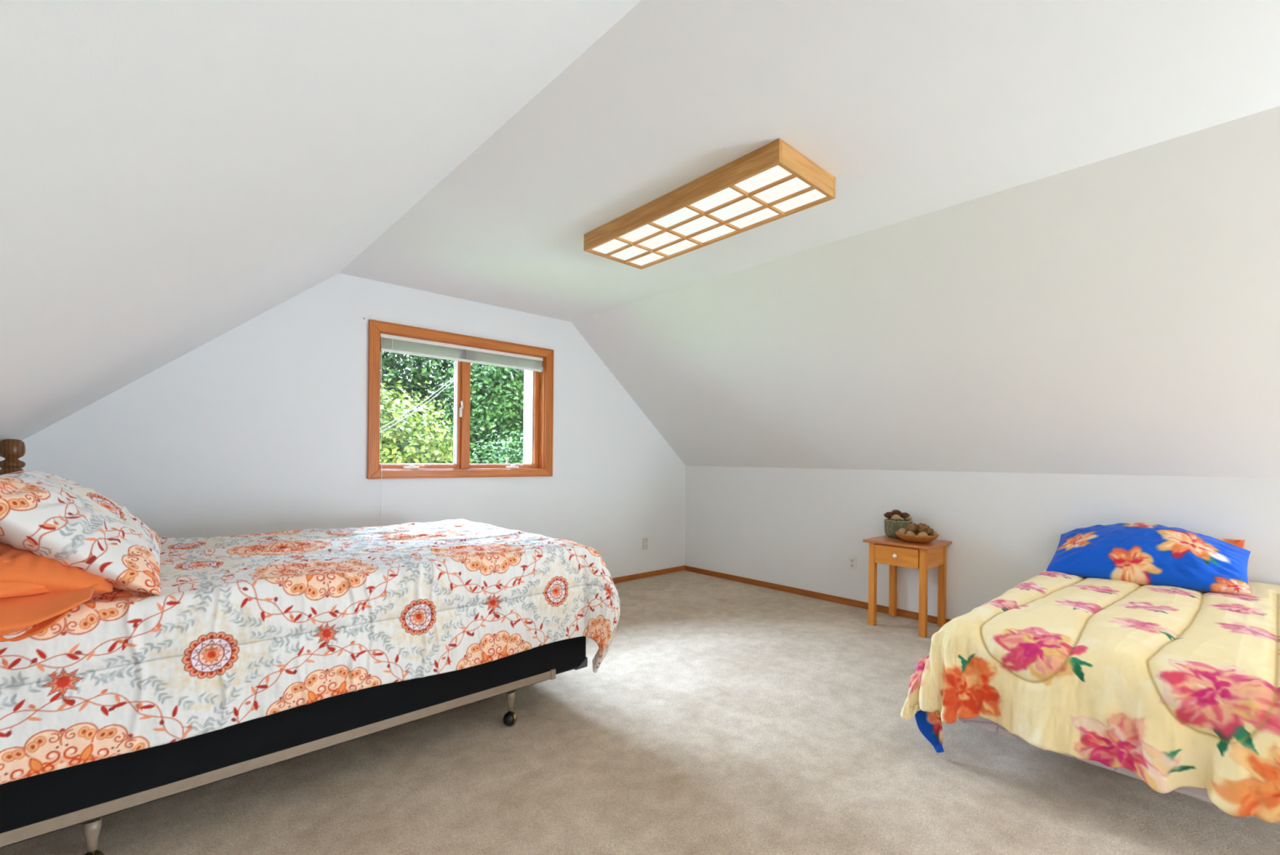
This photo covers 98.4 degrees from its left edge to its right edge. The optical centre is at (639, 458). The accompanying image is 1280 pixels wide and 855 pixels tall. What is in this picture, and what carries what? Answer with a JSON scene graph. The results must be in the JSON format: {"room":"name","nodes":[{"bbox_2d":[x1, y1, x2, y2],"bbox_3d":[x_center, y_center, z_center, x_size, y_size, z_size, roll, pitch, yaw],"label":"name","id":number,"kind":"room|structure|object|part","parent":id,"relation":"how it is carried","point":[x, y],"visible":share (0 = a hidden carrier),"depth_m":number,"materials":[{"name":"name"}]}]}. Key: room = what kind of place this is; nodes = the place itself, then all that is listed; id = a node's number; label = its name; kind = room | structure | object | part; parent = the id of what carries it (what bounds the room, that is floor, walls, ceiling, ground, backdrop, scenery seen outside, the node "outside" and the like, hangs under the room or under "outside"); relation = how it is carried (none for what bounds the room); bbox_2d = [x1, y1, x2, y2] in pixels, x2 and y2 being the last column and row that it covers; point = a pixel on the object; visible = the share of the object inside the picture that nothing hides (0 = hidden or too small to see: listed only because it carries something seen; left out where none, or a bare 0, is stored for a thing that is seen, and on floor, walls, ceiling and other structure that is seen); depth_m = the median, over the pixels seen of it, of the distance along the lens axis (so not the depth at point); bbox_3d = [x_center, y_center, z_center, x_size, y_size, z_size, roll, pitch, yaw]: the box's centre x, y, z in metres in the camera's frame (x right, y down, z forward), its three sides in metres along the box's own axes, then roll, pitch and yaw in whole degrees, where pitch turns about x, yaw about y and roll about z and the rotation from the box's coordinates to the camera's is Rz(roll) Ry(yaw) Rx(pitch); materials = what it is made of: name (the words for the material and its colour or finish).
{"room":"bedroom","nodes":[
{"label":"bedroom","id":0,"kind":"room"},
{"bbox_2d":[0,0,640,440],"bbox_3d":[0.223,-0.689,-0.101,1.799,1.521,9.160,1,0,-42],"label":"ceiling","id":1,"kind":"structure","parent":0,"point":[174,174],"depth_m":1.01,"materials":[{"name":"paint"}]},
{"bbox_2d":[0,272,685,577],"bbox_3d":[-1.435,0.009,4.426,5.069,2.570,0.240,1,0,-42],"label":"wall","id":2,"kind":"structure","parent":0,"point":[261,426],"depth_m":3.69,"materials":[{"name":"paint"}]},
{"bbox_2d":[367,319,554,479],"bbox_3d":[-1.428,-0.409,4.452,1.511,1.109,0.326,1,0,-42],"label":"window","id":3,"kind":"structure","parent":2,"relation":"in","point":[538,411],"depth_m":4.37,"materials":[{"name":"brown wood"}]},
{"bbox_3d":[-1.679,0.051,4.098,0.141,0.042,0.050,1,0,-42],"label":"crank handle","id":4,"kind":"part","parent":3,"relation":"part of","materials":[{"name":"white plastic"}]},
{"bbox_3d":[-1.667,-0.408,4.170,0.574,0.960,0.042,1,0,-42],"label":"sash rail","id":5,"kind":"part","parent":3,"relation":"part of","materials":[{"name":"brown wood"}]},
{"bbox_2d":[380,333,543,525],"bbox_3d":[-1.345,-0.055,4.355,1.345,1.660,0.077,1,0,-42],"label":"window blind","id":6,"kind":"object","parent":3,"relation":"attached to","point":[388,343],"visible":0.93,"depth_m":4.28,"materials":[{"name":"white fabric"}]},
{"bbox_3d":[-1.826,-0.047,3.893,0.004,1.635,0.040,1,0,-42],"label":"pull cord","id":7,"kind":"part","parent":6,"relation":"part of","materials":[{"name":"white fabric"}]},
{"bbox_3d":[-1.349,-0.772,4.365,1.333,0.018,0.028,1,0,-42],"label":"rail","id":8,"kind":"part","parent":6,"relation":"part of","materials":[{"name":"white plastic"}]},
{"bbox_3d":[-1.153,-0.403,4.637,0.595,0.960,0.042,1,0,-42],"label":"sash rail","id":9,"kind":"part","parent":3,"relation":"part of","materials":[{"name":"brown wood"}]},
{"bbox_3d":[-1.061,0.057,4.660,0.141,0.042,0.050,1,0,-42],"label":"crank handle","id":10,"kind":"part","parent":3,"relation":"part of","materials":[{"name":"white plastic"}]},
{"bbox_2d":[642,537,648,549],"bbox_3d":[0.054,0.864,5.619,0.072,0.116,0.009,1,0,-42],"label":"wall outlet","id":11,"kind":"object","parent":2,"relation":"attached to","point":[645,540],"visible":1,"depth_m":5.62,"materials":[{"name":"white plastic"}]},
{"bbox_2d":[612,564,685,583],"bbox_3d":[-1.361,1.168,4.333,5.009,0.054,0.013,1,0,-42],"label":"baseboard","id":12,"kind":"structure","parent":2,"relation":"attached to","point":[639,575],"depth_m":5.63,"materials":[{"name":"brown wood"}]},
{"bbox_2d":[0,570,1279,854],"bbox_3d":[1.553,1.324,1.127,5.449,0.200,9.160,1,0,-42],"label":"floor","id":13,"kind":"structure","parent":0,"point":[718,716],"depth_m":2.10,"materials":[{"name":"carpet"}]},
{"bbox_2d":[0,438,555,854],"bbox_3d":[-1.573,0.558,2.474,1.914,1.268,1.524,1,0,-42],"label":"frame","id":14,"kind":"object","parent":13,"relation":"on","point":[11,449],"visible":0.38,"depth_m":1.83,"materials":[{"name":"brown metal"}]},
{"bbox_3d":[-2.727,0.547,2.391,0.094,1.268,0.094,1,0,-42],"label":"post","id":15,"kind":"part","parent":14,"relation":"part of","materials":[{"name":"brown wood"}]},
{"bbox_3d":[-1.581,1.084,1.593,0.040,0.086,0.039,1,0,-42],"label":"leg","id":16,"kind":"part","parent":14,"relation":"part of","materials":[{"name":"brown metal"}]},
{"bbox_2d":[87,848,104,854],"bbox_3d":[-1.573,1.157,1.596,0.059,0.069,0.036,1,0,29],"label":"caster","id":17,"kind":"object","parent":14,"relation":"attached to","point":[90,851],"depth_m":1.59,"materials":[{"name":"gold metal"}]},
{"bbox_3d":[-1.074,1.005,2.010,1.789,0.038,0.036,1,0,-42],"label":"rail","id":18,"kind":"part","parent":14,"relation":"part of","materials":[{"name":"brown metal"}]},
{"bbox_2d":[0,635,587,833],"bbox_3d":[-1.439,0.913,2.579,1.954,0.208,1.366,1,0,-42],"label":"box spring","id":19,"kind":"object","parent":14,"relation":"on","point":[27,801],"visible":0.29,"depth_m":1.81,"materials":[{"name":"black fabric"}]},
{"bbox_3d":[-1.449,0.633,2.567,1.920,0.349,1.320,1,0,-42],"label":"mattress","id":20,"kind":"object","parent":19,"relation":"on","visible":0},
{"bbox_2d":[0,519,620,784],"bbox_3d":[-1.387,0.702,2.583,2.094,0.641,1.624,1,0,-42],"label":"comforter","id":21,"kind":"object","parent":20,"relation":"on","point":[240,628],"visible":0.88,"depth_m":1.88,"materials":[{"name":"fabric"}]},
{"bbox_2d":[0,541,112,641],"bbox_3d":[-1.811,0.350,1.637,0.370,0.251,0.705,1,0,-42],"label":"pillow","id":22,"kind":"object","parent":21,"relation":"on","point":[41,590],"visible":0.68,"depth_m":1.47,"materials":[{"name":"fabric"}]},
{"bbox_2d":[0,470,160,595],"bbox_3d":[-1.898,0.225,1.865,0.441,0.374,1.000,1,0,-42],"label":"pillow sham","id":23,"kind":"object","parent":21,"relation":"on","point":[50,516],"visible":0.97,"depth_m":1.59,"materials":[{"name":"fabric"}]},
{"bbox_3d":[-0.586,1.093,2.498,0.040,0.086,0.039,1,0,-42],"label":"leg","id":24,"kind":"part","parent":14,"relation":"part of","materials":[{"name":"brown metal"}]},
{"bbox_2d":[508,711,517,724],"bbox_3d":[-0.578,1.167,2.501,0.059,0.069,0.036,1,0,29],"label":"caster","id":25,"kind":"object","parent":14,"relation":"attached to","point":[513,717],"depth_m":2.47,"materials":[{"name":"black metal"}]},
{"bbox_2d":[862,534,952,637],"bbox_3d":[1.965,0.913,4.065,0.446,0.629,0.465,1,0,-42],"label":"nightstand","id":26,"kind":"object","parent":13,"relation":"on","point":[893,552],"visible":0.95,"depth_m":4.00,"materials":[{"name":"brown wood"}]},
{"bbox_3d":[1.723,0.921,4.086,0.044,0.608,0.044,1,0,-42],"label":"leg","id":27,"kind":"part","parent":26,"relation":"part of","materials":[{"name":"brown wood"}]},
{"bbox_3d":[1.982,0.924,4.321,0.044,0.608,0.044,1,0,-42],"label":"leg","id":28,"kind":"part","parent":26,"relation":"part of","materials":[{"name":"brown wood"}]},
{"bbox_3d":[1.832,0.694,3.942,0.023,0.136,0.304,1,0,-42],"label":"drawer","id":29,"kind":"part","parent":26,"relation":"part of","materials":[{"name":"brown wood"}]},
{"bbox_2d":[884,518,912,537],"bbox_3d":[1.972,0.532,4.218,0.196,0.133,0.194,1,0,-42],"label":"pot","id":30,"kind":"object","parent":26,"relation":"on","point":[891,526],"visible":0.63,"depth_m":4.16,"materials":[{"name":"green ceramic"}]},
{"bbox_2d":[884,511,894,519],"bbox_3d":[1.903,0.476,4.218,0.075,0.142,0.076,1,0,-42],"label":"dried flower","id":31,"kind":"object","parent":30,"relation":"in","point":[888,514],"visible":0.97,"depth_m":4.20,"materials":[{"name":"brown plant"}]},
{"bbox_2d":[891,514,900,520],"bbox_3d":[1.937,0.484,4.174,0.062,0.126,0.064,1,0,-42],"label":"dried flower","id":32,"kind":"object","parent":30,"relation":"in","point":[895,517],"visible":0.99,"depth_m":4.16,"materials":[{"name":"beige plant"}]},
{"bbox_2d":[890,509,902,515],"bbox_3d":[1.961,0.468,4.229,0.079,0.158,0.080,1,0,-42],"label":"dried flower","id":33,"kind":"object","parent":30,"relation":"in","point":[895,511],"visible":0.57,"depth_m":4.21,"materials":[{"name":"brown plant"}]},
{"bbox_2d":[899,512,910,520],"bbox_3d":[2.011,0.477,4.193,0.069,0.141,0.071,1,0,-42],"label":"dried flower","id":34,"kind":"object","parent":30,"relation":"in","point":[904,515],"visible":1,"depth_m":4.18,"materials":[{"name":"brown plant"}]},
{"bbox_2d":[895,530,939,542],"bbox_3d":[1.998,0.567,3.985,0.285,0.063,0.285,1,0,-42],"label":"wooden bowl","id":35,"kind":"object","parent":26,"relation":"on","point":[910,538],"visible":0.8,"depth_m":3.88,"materials":[{"name":"brown wood"}]},
{"bbox_2d":[897,528,906,534],"bbox_3d":[1.912,0.542,4.021,0.073,0.076,0.069,1,0,-19],"label":"nut","id":36,"kind":"object","parent":35,"relation":"in","point":[902,531],"visible":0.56,"depth_m":4.00,"materials":[{"name":"beige food"}]},
{"bbox_2d":[906,530,915,535],"bbox_3d":[1.928,0.543,3.934,0.063,0.061,0.057,1,0,-13],"label":"nut","id":37,"kind":"object","parent":35,"relation":"in","point":[908,532],"visible":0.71,"depth_m":3.92,"materials":[{"name":"beige food"}]},
{"bbox_2d":[906,523,917,532],"bbox_3d":[1.961,0.496,3.982,0.077,0.070,0.073,1,0,18],"label":"seed pod","id":38,"kind":"object","parent":35,"relation":"in","point":[913,526],"visible":0.93,"depth_m":3.96,"materials":[{"name":"brown plant"}]},
{"bbox_2d":[917,531,928,535],"bbox_3d":[1.996,0.545,3.892,0.064,0.062,0.060,1,0,-35],"label":"nut","id":39,"kind":"object","parent":35,"relation":"in","point":[922,533],"visible":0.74,"depth_m":3.88,"materials":[{"name":"beige food"}]},
{"bbox_2d":[916,523,929,532],"bbox_3d":[2.025,0.498,3.952,0.076,0.074,0.083,1,0,-21],"label":"seed pod","id":40,"kind":"object","parent":35,"relation":"in","point":[921,527],"visible":0.81,"depth_m":3.94,"materials":[{"name":"brown plant"}]},
{"bbox_2d":[926,528,933,534],"bbox_3d":[2.055,0.514,3.907,0.048,0.050,0.048,1,0,34],"label":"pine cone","id":41,"kind":"object","parent":35,"relation":"in","point":[930,531],"visible":1,"depth_m":3.89,"materials":[{"name":"brown plant"}]},
{"bbox_2d":[932,530,937,535],"bbox_3d":[2.085,0.531,3.903,0.042,0.043,0.038,1,0,-23],"label":"nut","id":42,"kind":"object","parent":35,"relation":"in","point":[935,533],"visible":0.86,"depth_m":3.89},
{"bbox_3d":[1.962,0.923,3.822,0.044,0.608,0.044,1,0,-42],"label":"leg","id":43,"kind":"part","parent":26,"relation":"part of","materials":[{"name":"brown wood"}]},
{"bbox_3d":[2.099,0.694,3.935,0.306,0.146,0.018,1,0,-42],"label":"panel","id":44,"kind":"part","parent":26,"relation":"part of","materials":[{"name":"brown wood"}]},
{"bbox_3d":[2.221,0.926,4.058,0.044,0.608,0.044,1,0,-42],"label":"leg","id":45,"kind":"part","parent":26,"relation":"part of","materials":[{"name":"brown wood"}]},
{"bbox_3d":[2.446,1.158,2.619,1.560,0.149,0.866,1,0,-42],"label":"frame","id":46,"kind":"object","parent":13,"relation":"on","visible":0},
{"bbox_2d":[958,716,1279,825],"bbox_3d":[2.326,0.984,2.529,1.910,0.195,0.980,1,0,-42],"label":"box spring","id":47,"kind":"object","parent":46,"relation":"on","point":[980,722],"visible":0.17,"depth_m":1.93,"materials":[{"name":"white fabric"}]},
{"bbox_3d":[2.336,0.801,2.540,1.885,0.169,0.945,1,0,-42],"label":"mattress","id":48,"kind":"object","parent":47,"relation":"on","visible":0},
{"bbox_2d":[900,569,1279,822],"bbox_3d":[2.253,0.924,2.485,2.096,0.574,1.309,1,0,-42],"label":"comforter","id":49,"kind":"object","parent":48,"relation":"on","point":[1174,687],"visible":0.92,"depth_m":1.94,"materials":[{"name":"fabric"}]},
{"bbox_2d":[1046,522,1250,594],"bbox_3d":[2.816,0.528,3.089,0.410,0.326,0.829,1,0,-42],"label":"pillow","id":50,"kind":"object","parent":49,"relation":"on","point":[1142,553],"visible":0.99,"depth_m":2.97,"materials":[{"name":"fabric"}]},
{"bbox_2d":[1080,527,1244,548],"bbox_3d":[2.969,0.583,3.184,0.145,0.300,0.701,1,0,-42],"label":"pillow","id":51,"kind":"object","parent":48,"relation":"on","point":[1240,543],"visible":0.08,"depth_m":2.98,"materials":[{"name":"fabric"}]},
{"bbox_2d":[339,0,1279,321],"bbox_3d":[1.595,-1.326,1.141,2.075,0.220,9.160,1,0,-42],"label":"ceiling","id":52,"kind":"structure","parent":0,"point":[914,108],"depth_m":1.97,"materials":[{"name":"paint"}]},
{"bbox_2d":[583,137,835,269],"bbox_3d":[0.271,-1.183,2.717,0.431,0.091,1.252,1,0,-42],"label":"ceiling light","id":53,"kind":"object","parent":52,"relation":"attached to","point":[773,181],"visible":1,"depth_m":2.54,"materials":[{"name":"brown wood"}]},
{"bbox_2d":[571,106,1279,478],"bbox_3d":[2.939,-0.662,2.369,1.755,1.521,9.160,1,0,-42],"label":"ceiling","id":54,"kind":"structure","parent":0,"point":[1119,314],"depth_m":3.04,"materials":[{"name":"paint"}]},
{"bbox_2d":[684,465,1279,619],"bbox_3d":[3.493,0.733,2.885,0.220,1.419,9.160,1,0,-42],"label":"wall","id":55,"kind":"structure","parent":0,"point":[796,527],"depth_m":4.08,"materials":[{"name":"paint"}]},
{"bbox_2d":[684,565,951,624],"bbox_3d":[3.420,1.215,2.787,0.013,0.054,8.707,1,0,-42],"label":"baseboard","id":56,"kind":"structure","parent":55,"relation":"attached to","point":[931,619],"depth_m":4.88,"materials":[{"name":"brown wood"}]},
{"bbox_2d":[848,555,856,570],"bbox_3d":[1.772,0.870,4.607,0.009,0.116,0.072,1,0,-42],"label":"wall outlet","id":57,"kind":"object","parent":55,"relation":"attached to","point":[851,559],"visible":1,"depth_m":4.60,"materials":[{"name":"white plastic"}]},
{"label":"outside","id":58,"kind":"structure","parent":0,"visible":0},
{"bbox_3d":[-11.445,4.095,19.974,38.000,0.200,35.100,1,0,-42],"label":"ground","id":59,"kind":"structure","parent":58,"visible":0},
{"bbox_2d":[379,366,480,463],"bbox_3d":[-4.822,0.959,9.822,4.698,6.218,2.883,1,0,-42],"label":"tree","id":60,"kind":"object","parent":59,"relation":"on","point":[428,448],"visible":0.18,"depth_m":9.88,"materials":[{"name":"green plant"}]},
{"bbox_2d":[379,351,522,463],"bbox_3d":[-5.917,-0.899,13.984,8.379,9.906,4.003,1,0,-40],"label":"tree","id":61,"kind":"object","parent":59,"relation":"on","point":[390,361],"visible":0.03,"depth_m":13.36,"materials":[{"name":"green plant"}]},
{"bbox_2d":[380,351,521,457],"bbox_3d":[-7.196,-2.006,19.182,11.794,12.121,4.707,1,0,-42],"label":"tree","id":62,"kind":"object","parent":59,"relation":"on","point":[405,355],"visible":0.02,"depth_m":17.83,"materials":[{"name":"green plant"}]},
{"bbox_2d":[413,359,524,463],"bbox_3d":[-2.382,-0.074,13.378,5.660,8.326,3.314,1,0,-42],"label":"tree","id":63,"kind":"object","parent":59,"relation":"on","point":[484,376],"visible":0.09,"depth_m":12.10,"materials":[{"name":"green plant"}]},
{"bbox_2d":[469,427,523,463],"bbox_3d":[-2.265,1.766,9.880,2.435,4.657,1.813,1,0,-42],"label":"bush","id":64,"kind":"object","parent":59,"relation":"on","point":[503,456],"visible":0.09,"depth_m":9.86,"materials":[{"name":"green plant"}]},
{"bbox_2d":[480,369,523,458],"bbox_3d":[-2.740,-0.938,17.859,5.950,10.046,3.754,1,0,-42],"label":"tree","id":65,"kind":"object","parent":59,"relation":"on","point":[518,411],"visible":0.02,"depth_m":16.49,"materials":[{"name":"green plant"}]},
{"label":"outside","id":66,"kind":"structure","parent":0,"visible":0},
{"bbox_2d":[380,376,454,428],"bbox_3d":[-3.050,-2.018,8.291,4.902,4.279,0.012,1,0,-42],"label":"overhead cable","id":67,"kind":"object","parent":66,"point":[454,376],"visible":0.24,"depth_m":8.11,"materials":[{"name":"white"}]},
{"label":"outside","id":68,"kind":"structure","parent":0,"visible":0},
{"bbox_2d":[379,363,472,432],"bbox_3d":[-3.051,-1.960,8.291,4.902,4.279,0.012,1,0,-42],"label":"overhead cable","id":69,"kind":"object","parent":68,"point":[472,363],"visible":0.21,"depth_m":8.11,"materials":[{"name":"white"}]}
]}

